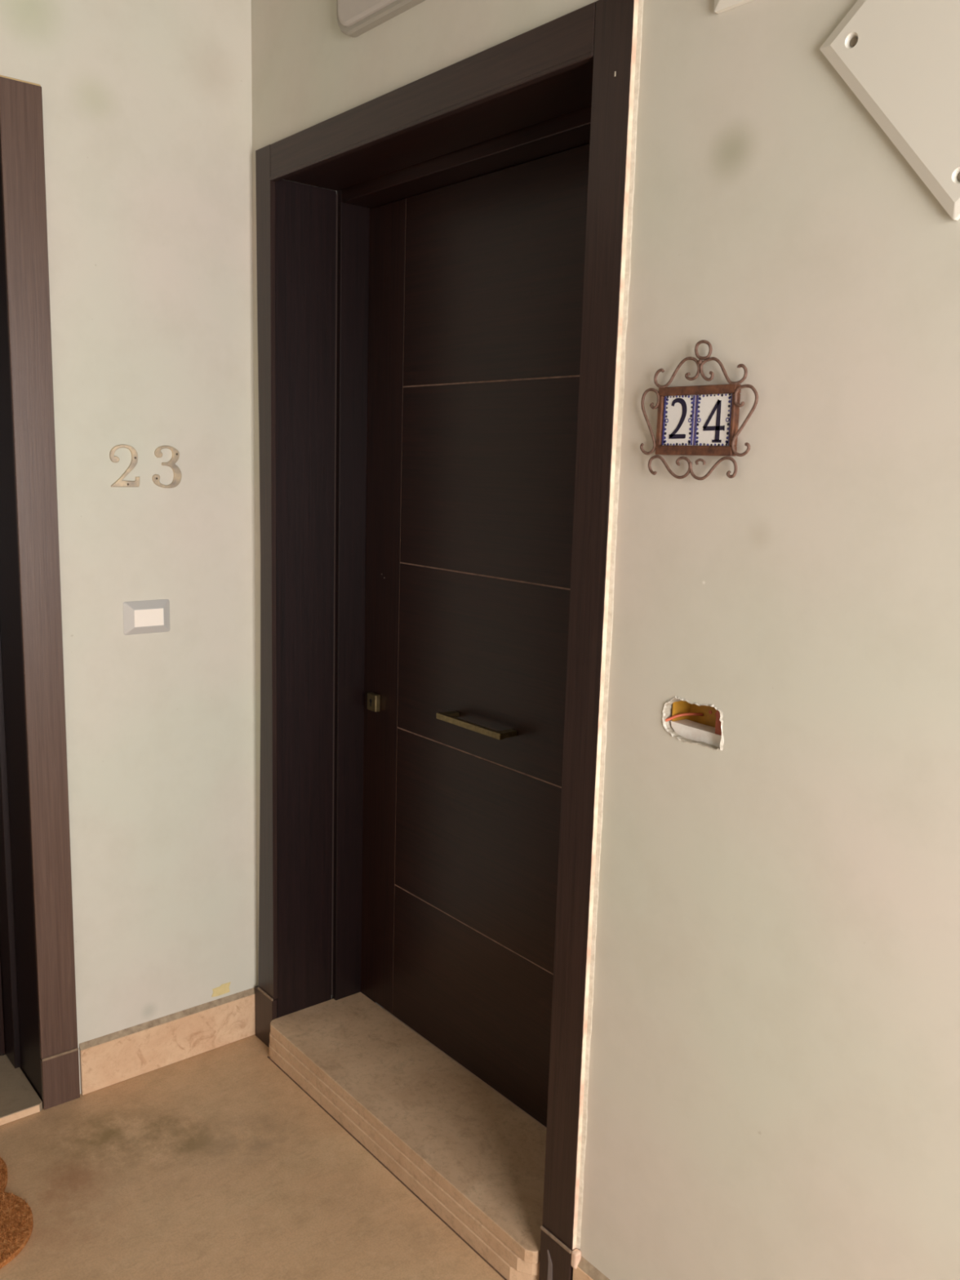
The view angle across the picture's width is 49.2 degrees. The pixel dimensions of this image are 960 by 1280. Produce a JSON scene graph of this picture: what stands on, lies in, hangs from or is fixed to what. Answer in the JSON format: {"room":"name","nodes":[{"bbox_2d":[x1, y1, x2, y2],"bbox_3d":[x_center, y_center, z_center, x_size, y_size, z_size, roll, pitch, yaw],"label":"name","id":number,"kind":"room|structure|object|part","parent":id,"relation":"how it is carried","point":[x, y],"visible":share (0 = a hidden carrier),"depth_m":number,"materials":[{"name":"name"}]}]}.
{"room":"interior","nodes":[
{"label":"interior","id":0,"kind":"room"},
{"bbox_2d":[0,0,257,1093],"bbox_3d":[-1.947,-0.230,1.700,3.300,2.850,0.350,-6,12,-39],"label":"wall","id":1,"kind":"structure","parent":0,"point":[147,106],"depth_m":2.44,"materials":[{"name":"paint"}]},
{"bbox_2d":[0,75,79,1110],"bbox_3d":[-1.482,0.007,2.090,1.169,2.279,0.316,-6,12,-39],"label":"door","id":2,"kind":"structure","parent":1,"relation":"in","point":[38,1028],"depth_m":2.34,"materials":[{"name":"brown wood"}]},
{"bbox_2d":[109,444,139,486],"bbox_3d":[-0.808,-0.396,2.384,0.067,0.095,0.006,-6,12,-39],"label":"house number","id":3,"kind":"object","parent":1,"relation":"attached to","point":[119,482],"visible":1,"depth_m":2.39,"materials":[{"name":"silver metal"}]},
{"bbox_2d":[122,599,169,635],"bbox_3d":[-0.781,-0.053,2.467,0.113,0.079,0.015,-6,12,-39],"label":"wall switch","id":4,"kind":"object","parent":1,"relation":"attached to","point":[146,616],"visible":1,"depth_m":2.46,"materials":[{"name":"white plastic"}]},
{"bbox_2d":[79,986,255,1095],"bbox_3d":[-0.781,1.018,2.678,0.474,0.132,0.010,-6,12,-39],"label":"baseboard","id":5,"kind":"structure","parent":1,"relation":"attached to","point":[111,1059],"depth_m":2.66,"materials":[{"name":"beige stone"}]},
{"bbox_2d":[152,445,182,488],"bbox_3d":[-0.731,-0.404,2.446,0.070,0.098,0.006,-6,12,-39],"label":"house number","id":6,"kind":"object","parent":1,"relation":"attached to","point":[175,455],"visible":1,"depth_m":2.45,"materials":[{"name":"silver metal"}]},
{"bbox_2d":[211,982,231,996],"bbox_3d":[-0.679,0.918,2.749,0.055,0.029,0.001,-6,12,-39],"label":"scrap","id":7,"kind":"object","parent":1,"relation":"attached to","point":[224,988],"visible":1,"depth_m":2.75,"materials":[{"name":"yellow paper"}]},
{"bbox_2d":[0,1008,546,1279],"bbox_3d":[-0.651,1.469,0.610,3.650,0.060,4.150,-6,12,-39],"label":"floor","id":8,"kind":"structure","parent":0,"point":[215,1164],"depth_m":2.22,"materials":[{"name":"beige stone"}]},
{"bbox_2d":[0,1156,33,1268],"bbox_3d":[-1.181,1.167,2.051,0.526,0.022,0.454,-6,12,-39],"label":"coir doormat","id":9,"kind":"object","parent":8,"relation":"on","point":[16,1221],"visible":1,"depth_m":2.10,"materials":[{"name":"brown wicker"}]},
{"bbox_2d":[0,1054,42,1125],"bbox_3d":[-1.500,1.124,2.260,0.997,0.020,0.265,-6,12,-39],"label":"doorstep","id":10,"kind":"object","parent":8,"relation":"on","point":[19,1100],"visible":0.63,"depth_m":2.50,"materials":[{"name":"grey stone"}]},
{"bbox_2d":[267,991,546,1279],"bbox_3d":[-0.126,1.101,2.430,0.290,0.090,1.028,-6,12,-39],"label":"doorstep","id":11,"kind":"object","parent":8,"relation":"on","point":[476,1160],"visible":0.83,"depth_m":2.35,"materials":[{"name":"beige stone"}]},
{"bbox_2d":[251,0,959,1279],"bbox_3d":[0.667,-0.103,1.405,0.350,2.850,4.150,-6,12,-39],"label":"wall","id":12,"kind":"structure","parent":0,"point":[774,1088],"depth_m":1.46,"materials":[{"name":"paint"}]},
{"bbox_2d":[336,0,425,37],"bbox_3d":[-0.151,-1.250,1.958,0.029,0.132,0.424,-6,12,-39],"label":"wall lamp","id":13,"kind":"object","parent":12,"relation":"attached to","point":[355,18],"visible":1,"depth_m":2.04,"materials":[{"name":"white plastic"}]},
{"bbox_2d":[255,0,643,1279],"bbox_3d":[-0.065,0.040,2.271,0.316,2.237,1.220,-6,12,-39],"label":"door","id":14,"kind":"structure","parent":12,"relation":"in","point":[442,330],"depth_m":2.38,"materials":[{"name":"brown wood"}]},
{"bbox_3d":[-0.069,0.174,2.434,0.040,0.012,0.020,-6,12,-39],"label":"handle post","id":15,"kind":"part","parent":14,"relation":"part of","materials":[{"name":"gold metal"}]},
{"bbox_3d":[-0.025,0.191,2.341,0.012,0.014,0.227,-6,12,-39],"label":"handle","id":16,"kind":"part","parent":14,"relation":"part of","materials":[{"name":"gold metal"}]},
{"bbox_3d":[-0.004,0.865,2.480,0.002,0.362,0.698,-6,12,-39],"label":"panel","id":17,"kind":"part","parent":14,"relation":"part of","materials":[{"name":"brown wood"}]},
{"bbox_3d":[0.007,0.478,2.415,0.002,0.416,0.698,-6,12,-39],"label":"panel","id":18,"kind":"part","parent":14,"relation":"part of","materials":[{"name":"brown wood"}]},
{"bbox_3d":[0.019,0.067,2.345,0.002,0.414,0.698,-6,12,-39],"label":"panel","id":19,"kind":"part","parent":14,"relation":"part of","materials":[{"name":"brown wood"}]},
{"bbox_3d":[0.032,-0.346,2.275,0.002,0.418,0.698,-6,12,-39],"label":"panel","id":20,"kind":"part","parent":14,"relation":"part of","materials":[{"name":"brown wood"}]},
{"bbox_3d":[0.044,-0.765,2.204,0.002,0.425,0.698,-6,12,-39],"label":"panel","id":21,"kind":"part","parent":14,"relation":"part of","materials":[{"name":"brown wood"}]},
{"bbox_3d":[0.059,0.204,2.280,0.040,0.012,0.020,-6,12,-39],"label":"handle post","id":22,"kind":"part","parent":14,"relation":"part of","materials":[{"name":"gold metal"}]},
{"bbox_2d":[572,1256,609,1279],"bbox_3d":[0.954,1.357,0.957,0.012,0.139,2.476,-6,12,-39],"label":"baseboard","id":23,"kind":"structure","parent":12,"relation":"attached to","point":[584,1270],"depth_m":1.86,"materials":[{"name":"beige stone"}]},
{"bbox_2d":[661,696,724,751],"bbox_3d":[0.342,0.123,1.600,0.060,0.074,0.121,-6,12,-39],"label":"hole","id":24,"kind":"object","parent":12,"relation":"in","point":[693,721],"visible":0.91,"depth_m":1.62,"materials":[{"name":"paint"}]},
{"bbox_2d":[640,339,758,479],"bbox_3d":[0.315,-0.331,1.516,0.016,0.198,0.212,-6,12,-39],"label":"number sign","id":25,"kind":"object","parent":12,"relation":"attached to","point":[697,420],"visible":1,"depth_m":1.51,"materials":[{"name":"ceramic"}]},
{"bbox_2d":[713,0,753,13],"bbox_3d":[0.385,-0.941,1.352,0.012,0.190,0.190,-6,12,-39],"label":"junction cover","id":26,"kind":"object","parent":12,"relation":"attached to","point":[720,6],"visible":1,"depth_m":1.42,"materials":[{"name":"beige plastic"}]},
{"bbox_2d":[819,0,959,220],"bbox_3d":[0.567,-0.696,1.161,0.012,0.432,0.432,-6,12,-39],"label":"junction cover","id":27,"kind":"object","parent":12,"relation":"attached to","point":[900,59],"visible":1,"depth_m":1.23,"materials":[{"name":"beige plastic"}]}
]}

